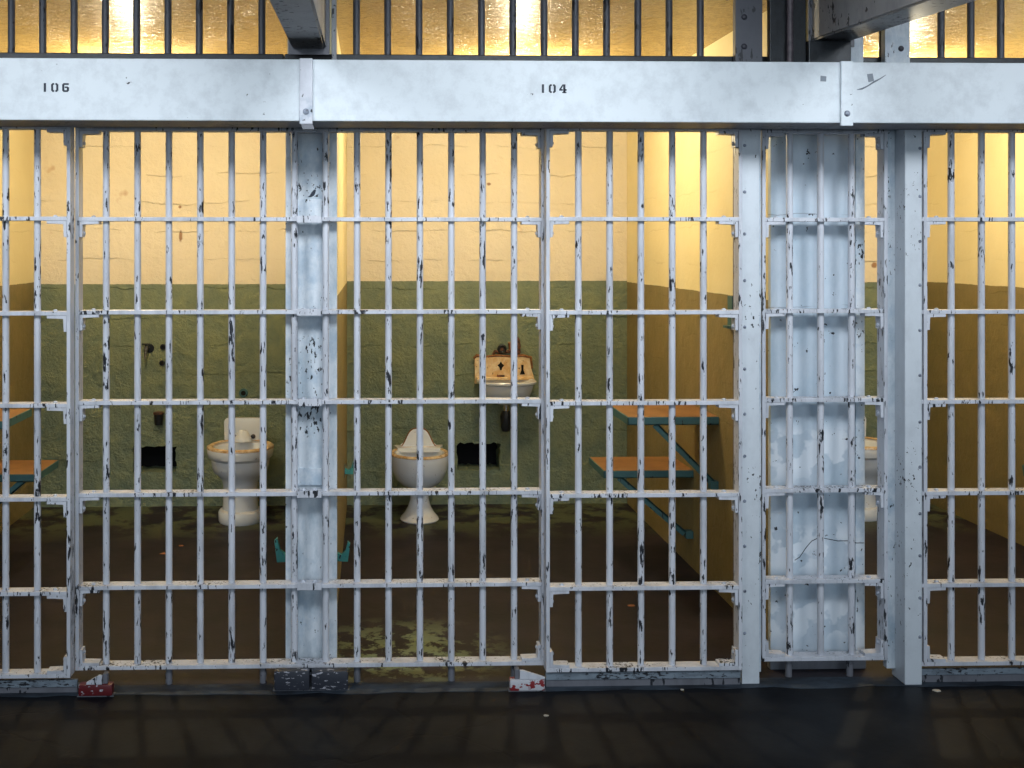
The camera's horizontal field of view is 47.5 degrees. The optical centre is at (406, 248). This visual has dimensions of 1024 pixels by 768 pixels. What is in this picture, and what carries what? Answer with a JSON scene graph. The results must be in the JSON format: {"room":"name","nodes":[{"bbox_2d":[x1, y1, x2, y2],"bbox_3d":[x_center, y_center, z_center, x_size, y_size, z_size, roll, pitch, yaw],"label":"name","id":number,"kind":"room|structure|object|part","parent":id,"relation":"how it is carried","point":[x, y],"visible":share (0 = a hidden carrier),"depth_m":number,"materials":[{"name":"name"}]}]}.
{"room":"prison interior","nodes":[
{"label":"prison interior","id":0,"kind":"room"},
{"bbox_2d":[0,130,33,532],"bbox_3d":[-2.110,0.285,5.181,0.115,2.330,2.625,0,0,-2],"label":"wall","id":1,"kind":"structure","parent":0,"point":[21,142],"depth_m":6.25,"materials":[{"name":"paint"}]},
{"bbox_2d":[0,409,31,428],"bbox_3d":[-1.852,0.862,4.941,0.384,0.307,0.380,0,0,-2],"label":"table","id":2,"kind":"object","parent":1,"relation":"attached to","point":[16,416],"visible":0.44,"depth_m":4.98,"materials":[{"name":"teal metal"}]},
{"bbox_2d":[0,460,58,503],"bbox_3d":[-1.851,1.156,5.306,0.409,0.312,0.350,0,0,-2],"label":"stool","id":3,"kind":"object","parent":1,"relation":"attached to","point":[21,472],"visible":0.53,"depth_m":5.25,"materials":[{"name":"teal wood"}]},
{"bbox_3d":[-1.850,1.018,5.306,0.408,0.033,0.350,0,0,-2],"label":"angle frame","id":4,"kind":"part","parent":3,"relation":"part of","materials":[{"name":"teal metal"}]},
{"bbox_2d":[0,58,301,127],"bbox_3d":[-1.236,-0.491,3.714,1.836,0.191,0.331,0,0,-2],"label":"lintel beam","id":5,"kind":"structure","parent":0,"point":[34,92],"depth_m":3.56,"materials":[{"name":"metal"}]},
{"bbox_2d":[0,0,284,58],"bbox_3d":[-1.326,-0.642,3.838,1.834,0.471,0.075,0,0,-2],"label":"grille","id":6,"kind":"object","parent":5,"relation":"attached to","point":[167,54],"visible":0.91,"depth_m":3.85,"materials":[{"name":"metal"}]},
{"bbox_3d":[-1.326,-0.526,3.838,1.834,0.239,0.075,0,0,-2],"label":"rail","id":7,"kind":"part","parent":6,"relation":"part of","materials":[{"name":"grey metal"}]},
{"bbox_2d":[287,0,346,607],"bbox_3d":[-0.375,0.285,5.255,0.151,2.330,2.585,0,0,-2],"label":"wall","id":8,"kind":"structure","parent":0,"point":[341,137],"depth_m":5.31,"materials":[{"name":"paint"}]},
{"bbox_2d":[274,537,285,561],"bbox_3d":[-0.454,1.121,4.285,0.073,0.105,0.040,0,0,-2],"label":"hook","id":9,"kind":"object","parent":8,"relation":"attached to","point":[280,554],"visible":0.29,"depth_m":4.27,"materials":[{"name":"teal metal"}]},
{"bbox_2d":[337,541,349,561],"bbox_3d":[-0.241,1.128,4.292,0.060,0.089,0.040,0,0,-2],"label":"hook","id":10,"kind":"object","parent":8,"relation":"attached to","point":[343,557],"visible":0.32,"depth_m":4.28,"materials":[{"name":"teal metal"}]},
{"bbox_2d":[345,462,353,473],"bbox_3d":[-0.297,1.133,5.951,0.052,0.080,0.040,0,0,-2],"label":"hook","id":11,"kind":"object","parent":8,"relation":"attached to","point":[347,471],"visible":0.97,"depth_m":5.94,"materials":[{"name":"teal metal"}]},
{"bbox_2d":[41,130,876,506],"bbox_3d":[0.440,0.285,6.674,5.275,2.330,0.200,0,0,-2],"label":"wall","id":12,"kind":"structure","parent":0,"point":[404,145],"depth_m":6.55,"materials":[{"name":"paint"}]},
{"bbox_2d":[142,343,153,358],"bbox_3d":[-1.452,0.571,6.486,0.060,0.087,0.064,0,0,-2],"label":"tap","id":13,"kind":"object","parent":12,"relation":"attached to","point":[148,347],"visible":1,"depth_m":6.47,"materials":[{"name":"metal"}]},
{"bbox_3d":[-1.458,0.582,6.466,0.022,0.066,0.024,0,0,-2],"label":"spout","id":14,"kind":"part","parent":13,"relation":"part of","materials":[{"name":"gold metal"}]},
{"bbox_2d":[153,411,163,424],"bbox_3d":[-1.393,0.950,6.489,0.060,0.072,0.060,0,0,-2],"label":"stub","id":15,"kind":"object","parent":12,"relation":"attached to","point":[158,415],"visible":1,"depth_m":6.47,"materials":[{"name":"metal"}]},
{"bbox_2d":[160,344,165,349],"bbox_3d":[-1.374,0.552,6.513,0.036,0.036,0.013,0,0,-2],"label":"pipe stub","id":16,"kind":"object","parent":12,"relation":"attached to","point":[162,346],"visible":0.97,"depth_m":6.51,"materials":[{"name":"black metal"}]},
{"bbox_2d":[239,388,247,397],"bbox_3d":[-0.923,0.813,6.529,0.056,0.056,0.011,0,0,-2],"label":"cover plate","id":17,"kind":"object","parent":12,"relation":"attached to","point":[243,392],"visible":1,"depth_m":6.52,"materials":[{"name":"teal metal"}]},
{"bbox_2d":[473,354,536,431],"bbox_3d":[0.554,0.807,6.437,0.358,0.429,0.285,0,0,-2],"label":"basin","id":18,"kind":"object","parent":12,"relation":"attached to","point":[498,366],"visible":0.84,"depth_m":6.53,"materials":[{"name":"beige ceramic"}]},
{"bbox_3d":[0.555,0.684,6.562,0.348,0.156,0.035,0,0,-2],"label":"plate","id":19,"kind":"part","parent":18,"relation":"part of","materials":[{"name":"beige ceramic"}]},
{"bbox_2d":[492,337,520,354],"bbox_3d":[0.563,0.552,6.561,0.167,0.106,0.038,0,0,-2],"label":"supply valve","id":20,"kind":"object","parent":12,"relation":"attached to","point":[501,349],"visible":0.88,"depth_m":6.55,"materials":[{"name":"metal"}]},
{"bbox_2d":[0,503,1023,767],"bbox_3d":[0.973,1.510,0.888,10.000,0.120,12.000,0,0,-2],"label":"floor","id":21,"kind":"structure","parent":0,"point":[498,516],"depth_m":3.96,"materials":[{"name":"brown concrete"}]},
{"bbox_2d":[77,671,115,696],"bbox_3d":[-1.010,1.413,3.760,0.117,0.073,0.035,0,0,-2],"label":"guide","id":22,"kind":"object","parent":21,"relation":"on","point":[100,685],"visible":1,"depth_m":3.74,"materials":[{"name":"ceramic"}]},
{"bbox_3d":[-1.013,1.395,3.750,0.051,0.029,0.012,0,0,-2],"label":"wedge plate","id":23,"kind":"part","parent":22,"relation":"part of","materials":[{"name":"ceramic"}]},
{"bbox_3d":[-1.010,1.448,3.761,0.117,0.003,0.030,0,0,-2],"label":"plate","id":24,"kind":"part","parent":22,"relation":"part of","materials":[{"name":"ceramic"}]},
{"bbox_2d":[207,417,273,525],"bbox_3d":[-0.891,1.188,6.252,0.356,0.525,0.559,0,0,-2],"label":"toilet","id":25,"kind":"object","parent":21,"relation":"on","point":[247,429],"visible":0.79,"depth_m":6.08,"materials":[{"name":"grey ceramic"}]},
{"bbox_3d":[-0.893,0.995,6.342,0.214,0.140,0.030,0,0,-2],"label":"plate","id":26,"kind":"part","parent":25,"relation":"part of","materials":[{"name":"white ceramic"}]},
{"bbox_2d":[75,127,543,684],"bbox_3d":[-0.319,0.523,3.873,1.559,1.855,0.063,0,0,-2],"label":"grille","id":27,"kind":"object","parent":21,"relation":"in","point":[81,662],"visible":0.98,"depth_m":3.86,"materials":[{"name":"metal"}]},
{"bbox_3d":[-0.325,1.122,3.845,0.081,0.023,0.007,0,0,-2],"label":"splice plate","id":28,"kind":"part","parent":27,"relation":"part of","materials":[{"name":"metal"}]},
{"bbox_3d":[-0.325,0.815,3.845,0.081,0.023,0.007,0,0,-2],"label":"splice plate","id":29,"kind":"part","parent":27,"relation":"part of","materials":[{"name":"metal"}]},
{"bbox_3d":[-0.325,0.510,3.845,0.081,0.023,0.007,0,0,-2],"label":"splice plate","id":30,"kind":"part","parent":27,"relation":"part of","materials":[{"name":"metal"}]},
{"bbox_3d":[-0.325,0.210,3.845,0.081,0.023,0.007,0,0,-2],"label":"splice plate","id":31,"kind":"part","parent":27,"relation":"part of","materials":[{"name":"metal"}]},
{"bbox_3d":[-0.325,-0.099,3.845,0.081,0.023,0.007,0,0,-2],"label":"splice plate","id":32,"kind":"part","parent":27,"relation":"part of","materials":[{"name":"metal"}]},
{"bbox_2d":[286,133,336,674],"bbox_3d":[-0.325,0.522,3.938,0.174,1.856,0.046,0,0,-2],"label":"steel column","id":33,"kind":"structure","parent":21,"relation":"on","point":[309,144],"depth_m":3.94,"materials":[{"name":"metal"}]},
{"bbox_3d":[-0.331,0.774,3.933,0.084,0.058,0.010,0,0,-2],"label":"clip plate","id":34,"kind":"part","parent":33,"relation":"part of","materials":[{"name":"metal"}]},
{"bbox_3d":[-0.331,-0.140,3.933,0.084,0.058,0.010,0,0,-2],"label":"clip plate","id":35,"kind":"part","parent":33,"relation":"part of","materials":[{"name":"metal"}]},
{"bbox_2d":[392,427,447,524],"bbox_3d":[0.055,1.213,6.288,0.345,0.474,0.547,0,0,-2],"label":"toilet","id":36,"kind":"object","parent":21,"relation":"on","point":[404,456],"visible":0.8,"depth_m":6.12,"materials":[{"name":"white ceramic"}]},
{"bbox_2d":[394,445,442,451],"bbox_3d":[0.063,1.090,6.322,0.270,0.024,0.100,0,0,-2],"label":"seat","id":37,"kind":"object","parent":36,"relation":"attached to","point":[399,448],"depth_m":6.28,"materials":[{"name":"white ceramic"}]},
{"bbox_2d":[0,676,1023,696],"bbox_3d":[0.879,1.449,3.849,10.000,0.002,0.099,0,0,-2],"label":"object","id":38,"kind":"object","parent":21,"relation":"on","point":[788,682],"depth_m":3.83,"materials":[{"name":"paint"}]},
{"bbox_2d":[0,679,79,692],"bbox_3d":[-1.601,1.429,3.782,1.049,0.043,0.042,0,0,-2],"label":"door track","id":39,"kind":"object","parent":38,"relation":"on","point":[6,685],"visible":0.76,"depth_m":3.78,"materials":[{"name":"metal"}]},
{"bbox_2d":[0,127,74,678],"bbox_3d":[-1.562,0.499,3.778,0.932,1.808,0.055,0,0,-2],"label":"door","id":40,"kind":"structure","parent":39,"relation":"on","point":[67,594],"depth_m":3.78,"materials":[{"name":"metal"}]},
{"bbox_3d":[-1.601,1.419,3.768,1.049,0.023,0.014,0,0,-2],"label":"rail","id":41,"kind":"part","parent":39,"relation":"part of","materials":[{"name":"metal"}]},
{"bbox_2d":[273,668,310,690],"bbox_3d":[-0.378,1.416,3.807,0.124,0.068,0.035,0,0,-2],"label":"guide","id":42,"kind":"object","parent":38,"relation":"on","point":[285,679],"visible":1,"depth_m":3.79,"materials":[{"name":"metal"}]},
{"bbox_3d":[-0.378,1.448,3.808,0.124,0.003,0.030,0,0,-2],"label":"plate","id":43,"kind":"part","parent":42,"relation":"part of","materials":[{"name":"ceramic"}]},
{"bbox_2d":[310,668,348,690],"bbox_3d":[-0.254,1.417,3.810,0.128,0.066,0.035,0,0,-2],"label":"guide","id":44,"kind":"object","parent":38,"relation":"on","point":[322,678],"visible":1,"depth_m":3.79,"materials":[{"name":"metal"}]},
{"bbox_2d":[544,670,740,686],"bbox_3d":[0.784,1.426,3.857,0.651,0.048,0.042,0,0,-2],"label":"door track","id":45,"kind":"object","parent":38,"relation":"on","point":[714,677],"visible":0.93,"depth_m":3.84,"materials":[{"name":"metal"}]},
{"bbox_3d":[0.784,1.438,3.858,0.651,0.024,0.038,0,0,-2],"label":"bed plate","id":46,"kind":"part","parent":45,"relation":"part of","materials":[{"name":"metal"}]},
{"bbox_2d":[544,128,741,672],"bbox_3d":[0.784,0.499,3.852,0.653,1.808,0.055,0,0,-2],"label":"door","id":47,"kind":"structure","parent":45,"relation":"on","point":[734,587],"depth_m":3.84,"materials":[{"name":"metal"}]},
{"bbox_3d":[0.784,1.414,3.842,0.651,0.024,0.014,0,0,-2],"label":"rail","id":48,"kind":"part","parent":45,"relation":"part of","materials":[{"name":"metal"}]},
{"bbox_2d":[922,667,1023,681],"bbox_3d":[2.242,1.427,3.902,1.046,0.046,0.042,0,0,-2],"label":"door track","id":49,"kind":"object","parent":38,"relation":"on","point":[962,674],"visible":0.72,"depth_m":3.87,"materials":[{"name":"metal"}]},
{"bbox_2d":[922,130,1023,665],"bbox_3d":[2.193,0.496,3.896,0.956,1.802,0.055,0,0,-2],"label":"door","id":50,"kind":"structure","parent":49,"relation":"on","point":[928,585],"depth_m":3.87,"materials":[{"name":"metal"}]},
{"bbox_3d":[2.242,1.414,3.888,1.046,0.020,0.014,0,0,-2],"label":"rail","id":51,"kind":"part","parent":49,"relation":"part of","materials":[{"name":"metal"}]},
{"bbox_3d":[2.242,1.437,3.904,1.046,0.026,0.038,0,0,-2],"label":"bed plate","id":52,"kind":"part","parent":49,"relation":"part of","materials":[{"name":"metal"}]},
{"bbox_2d":[508,667,545,691],"bbox_3d":[0.394,1.413,3.804,0.123,0.073,0.035,0,0,-2],"label":"guide","id":53,"kind":"object","parent":21,"relation":"on","point":[523,680],"visible":1,"depth_m":3.79,"materials":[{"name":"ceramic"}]},
{"bbox_3d":[0.394,1.448,3.805,0.123,0.003,0.030,0,0,-2],"label":"plate","id":54,"kind":"part","parent":53,"relation":"part of","materials":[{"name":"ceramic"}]},
{"bbox_3d":[0.410,1.395,3.795,0.082,0.029,0.012,0,0,-2],"label":"wedge plate","id":55,"kind":"part","parent":53,"relation":"part of","materials":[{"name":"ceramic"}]},
{"bbox_2d":[733,129,760,683],"bbox_3d":[1.151,0.522,3.911,0.074,1.856,0.119,0,0,-2],"label":"steel post","id":56,"kind":"object","parent":21,"relation":"on","point":[751,138],"visible":0.83,"depth_m":3.85,"materials":[{"name":"metal"}]},
{"bbox_2d":[767,134,865,669],"bbox_3d":[1.419,0.522,4.008,0.335,1.856,0.034,0,0,-2],"label":"metal panel","id":57,"kind":"object","parent":21,"relation":"on","point":[804,146],"visible":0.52,"depth_m":4.00,"materials":[{"name":"metal"}]},
{"bbox_2d":[761,129,887,676],"bbox_3d":[1.410,0.523,3.931,0.428,1.855,0.057,0,0,-2],"label":"grille","id":58,"kind":"object","parent":21,"relation":"in","point":[880,581],"visible":0.96,"depth_m":3.92,"materials":[{"name":"metal"}]},
{"bbox_2d":[865,417,876,521],"bbox_3d":[2.450,1.188,6.357,0.356,0.525,0.559,0,0,-2],"label":"toilet","id":59,"kind":"object","parent":21,"relation":"on","point":[870,442],"visible":0.14,"depth_m":6.15,"materials":[{"name":"grey ceramic"}]},
{"bbox_2d":[883,130,921,684],"bbox_3d":[1.668,0.522,3.894,0.088,1.856,0.105,0,0,-2],"label":"steel post","id":60,"kind":"object","parent":21,"relation":"on","point":[904,146],"visible":0.97,"depth_m":3.85,"materials":[{"name":"metal"}]},
{"bbox_2d":[0,0,1023,57],"bbox_3d":[0.831,-0.940,5.386,10.000,0.120,3.000,0,0,-2],"label":"ceiling","id":61,"kind":"structure","parent":0,"point":[718,14],"depth_m":4.60,"materials":[{"name":"paint"}]},
{"bbox_2d":[313,60,839,128],"bbox_3d":[0.519,-0.491,3.770,1.674,0.191,0.331,0,0,-2],"label":"lintel beam","id":62,"kind":"structure","parent":0,"point":[346,93],"depth_m":3.61,"materials":[{"name":"metal"}]},
{"bbox_2d":[299,58,314,129],"bbox_3d":[-0.309,-0.479,3.587,0.046,0.219,0.045,0,0,-2],"label":"strap","id":63,"kind":"object","parent":62,"relation":"attached to","point":[305,64],"visible":1,"depth_m":3.57,"materials":[{"name":"metal"}]},
{"bbox_2d":[332,0,336,59],"bbox_3d":[-0.238,-0.869,3.788,0.016,0.563,0.030,0,0,-2],"label":"bar","id":64,"kind":"object","parent":62,"relation":"on","point":[334,2],"visible":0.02,"depth_m":3.77,"materials":[{"name":"metal"}]},
{"bbox_2d":[285,0,766,61],"bbox_3d":[0.401,-0.642,3.892,1.616,0.471,0.075,0,0,-2],"label":"grille","id":65,"kind":"object","parent":62,"relation":"attached to","point":[543,56],"visible":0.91,"depth_m":3.88,"materials":[{"name":"metal"}]},
{"bbox_3d":[0.401,-0.526,3.892,1.616,0.239,0.075,0,0,-2],"label":"rail","id":66,"kind":"part","parent":65,"relation":"part of","materials":[{"name":"grey metal"}]},
{"bbox_2d":[726,0,761,61],"bbox_3d":[1.122,-0.869,3.851,0.116,0.563,0.037,0,0,-2],"label":"plate","id":67,"kind":"object","parent":62,"relation":"on","point":[747,14],"visible":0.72,"depth_m":3.84,"materials":[{"name":"metal"}]},
{"bbox_2d":[767,0,805,61],"bbox_3d":[1.252,-0.869,3.817,0.120,0.563,0.030,0,0,-2],"label":"stanchion","id":68,"kind":"object","parent":62,"relation":"on","point":[776,9],"visible":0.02,"depth_m":3.80,"materials":[{"name":"grey metal"}]},
{"bbox_2d":[787,0,792,61],"bbox_3d":[1.252,-0.867,3.783,0.032,0.560,0.032,0,0,-2],"label":"conduit pipe","id":69,"kind":"object","parent":62,"relation":"on","point":[789,2],"visible":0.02,"depth_m":3.77,"materials":[{"name":"metal"}]},
{"bbox_2d":[627,0,807,639],"bbox_3d":[1.380,0.285,5.316,0.170,2.330,2.575,0,0,-2],"label":"wall","id":70,"kind":"structure","parent":0,"point":[656,144],"depth_m":5.29,"materials":[{"name":"paint"}]},
{"bbox_2d":[589,457,693,538],"bbox_3d":[1.086,1.156,5.399,0.411,0.312,0.350,0,0,-2],"label":"stool","id":71,"kind":"object","parent":70,"relation":"attached to","point":[623,467],"visible":0.88,"depth_m":5.24,"materials":[{"name":"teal wood"}]},
{"bbox_3d":[1.086,1.018,5.399,0.410,0.033,0.350,0,0,-2],"label":"angle frame","id":72,"kind":"part","parent":71,"relation":"part of","materials":[{"name":"teal metal"}]},
{"bbox_2d":[613,405,718,489],"bbox_3d":[1.110,0.857,5.034,0.386,0.307,0.380,0,0,-2],"label":"table","id":73,"kind":"object","parent":70,"relation":"attached to","point":[656,415],"visible":0.78,"depth_m":4.86,"materials":[{"name":"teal wood"}]},
{"bbox_3d":[1.110,0.721,5.034,0.385,0.033,0.380,0,0,-2],"label":"angle frame","id":74,"kind":"part","parent":73,"relation":"part of","materials":[{"name":"teal metal"}]},
{"bbox_2d":[723,296,732,328],"bbox_3d":[1.302,0.255,4.680,0.030,0.130,0.060,0,0,-2],"label":"wall bracket","id":75,"kind":"object","parent":70,"relation":"attached to","point":[730,298],"visible":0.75,"depth_m":4.67,"materials":[{"name":"green metal"}]},
{"bbox_3d":[1.311,0.255,4.681,0.012,0.130,0.060,0,0,-2],"label":"plate","id":76,"kind":"part","parent":75,"relation":"part of","materials":[{"name":"metal"}]},
{"bbox_2d":[819,62,1023,129],"bbox_3d":[2.049,-0.491,3.817,1.384,0.191,0.333,0,0,-2],"label":"lintel beam","id":77,"kind":"structure","parent":0,"point":[886,95],"depth_m":3.64,"materials":[{"name":"metal"}]},
{"bbox_2d":[806,40,850,61],"bbox_3d":[1.385,-0.635,3.792,0.152,0.096,0.050,0,0,-2],"label":"bracket","id":78,"kind":"object","parent":77,"relation":"on","point":[816,50],"visible":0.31,"depth_m":3.79,"materials":[{"name":"metal"}]},
{"bbox_2d":[840,61,852,125],"bbox_3d":[1.378,-0.487,3.626,0.038,0.203,0.018,0,0,-2],"label":"strap","id":79,"kind":"object","parent":77,"relation":"attached to","point":[846,67],"visible":1,"depth_m":3.62,"materials":[{"name":"metal"}]},
{"bbox_2d":[851,37,862,61],"bbox_3d":[1.498,-0.869,3.871,0.046,0.563,0.030,0,0,-2],"label":"plate","id":80,"kind":"object","parent":77,"relation":"on","point":[857,50],"visible":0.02,"depth_m":3.86,"materials":[{"name":"metal"}]},
{"bbox_2d":[881,22,909,62],"bbox_3d":[1.636,-0.869,3.872,0.085,0.563,0.037,0,0,-2],"label":"plate","id":81,"kind":"object","parent":77,"relation":"on","point":[895,41],"visible":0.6,"depth_m":3.86,"materials":[{"name":"metal"}]},
{"bbox_2d":[863,0,1023,62],"bbox_3d":[2.052,-0.642,3.944,1.681,0.471,0.075,0,0,-2],"label":"grille","id":82,"kind":"object","parent":77,"relation":"attached to","point":[940,58],"visible":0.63,"depth_m":3.94,"materials":[{"name":"metal"}]},
{"bbox_3d":[2.052,-0.526,3.944,1.681,0.239,0.075,0,0,-2],"label":"rail","id":83,"kind":"part","parent":82,"relation":"part of","materials":[{"name":"grey metal"}]},
{"bbox_2d":[927,133,1023,545],"bbox_3d":[3.078,0.285,5.344,0.115,2.330,2.625,0,0,-2],"label":"wall","id":84,"kind":"structure","parent":0,"point":[966,144],"depth_m":6.13,"materials":[{"name":"paint"}]},
{"bbox_3d":[0.901,-1.210,3.162,10.000,0.080,1.450,0,0,-2],"label":"trim","id":85,"kind":"structure","parent":0,"visible":0},
{"bbox_2d":[270,0,329,54],"bbox_3d":[-0.305,-0.897,3.299,0.135,0.547,0.980,0,0,-2],"label":"bracket","id":86,"kind":"object","parent":85,"relation":"attached to","point":[305,24],"visible":1,"depth_m":3.40,"materials":[{"name":"metal"}]},
{"bbox_2d":[808,0,974,46],"bbox_3d":[1.422,-0.907,3.353,0.155,0.526,0.980,0,0,-2],"label":"overhead beam","id":87,"kind":"structure","parent":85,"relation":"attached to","point":[829,20],"depth_m":3.51,"materials":[{"name":"metal"}]},
{"bbox_3d":[1.407,-0.920,3.839,0.155,0.500,0.008,0,0,-2],"label":"plate","id":88,"kind":"part","parent":87,"relation":"part of","materials":[{"name":"metal"}]}
]}

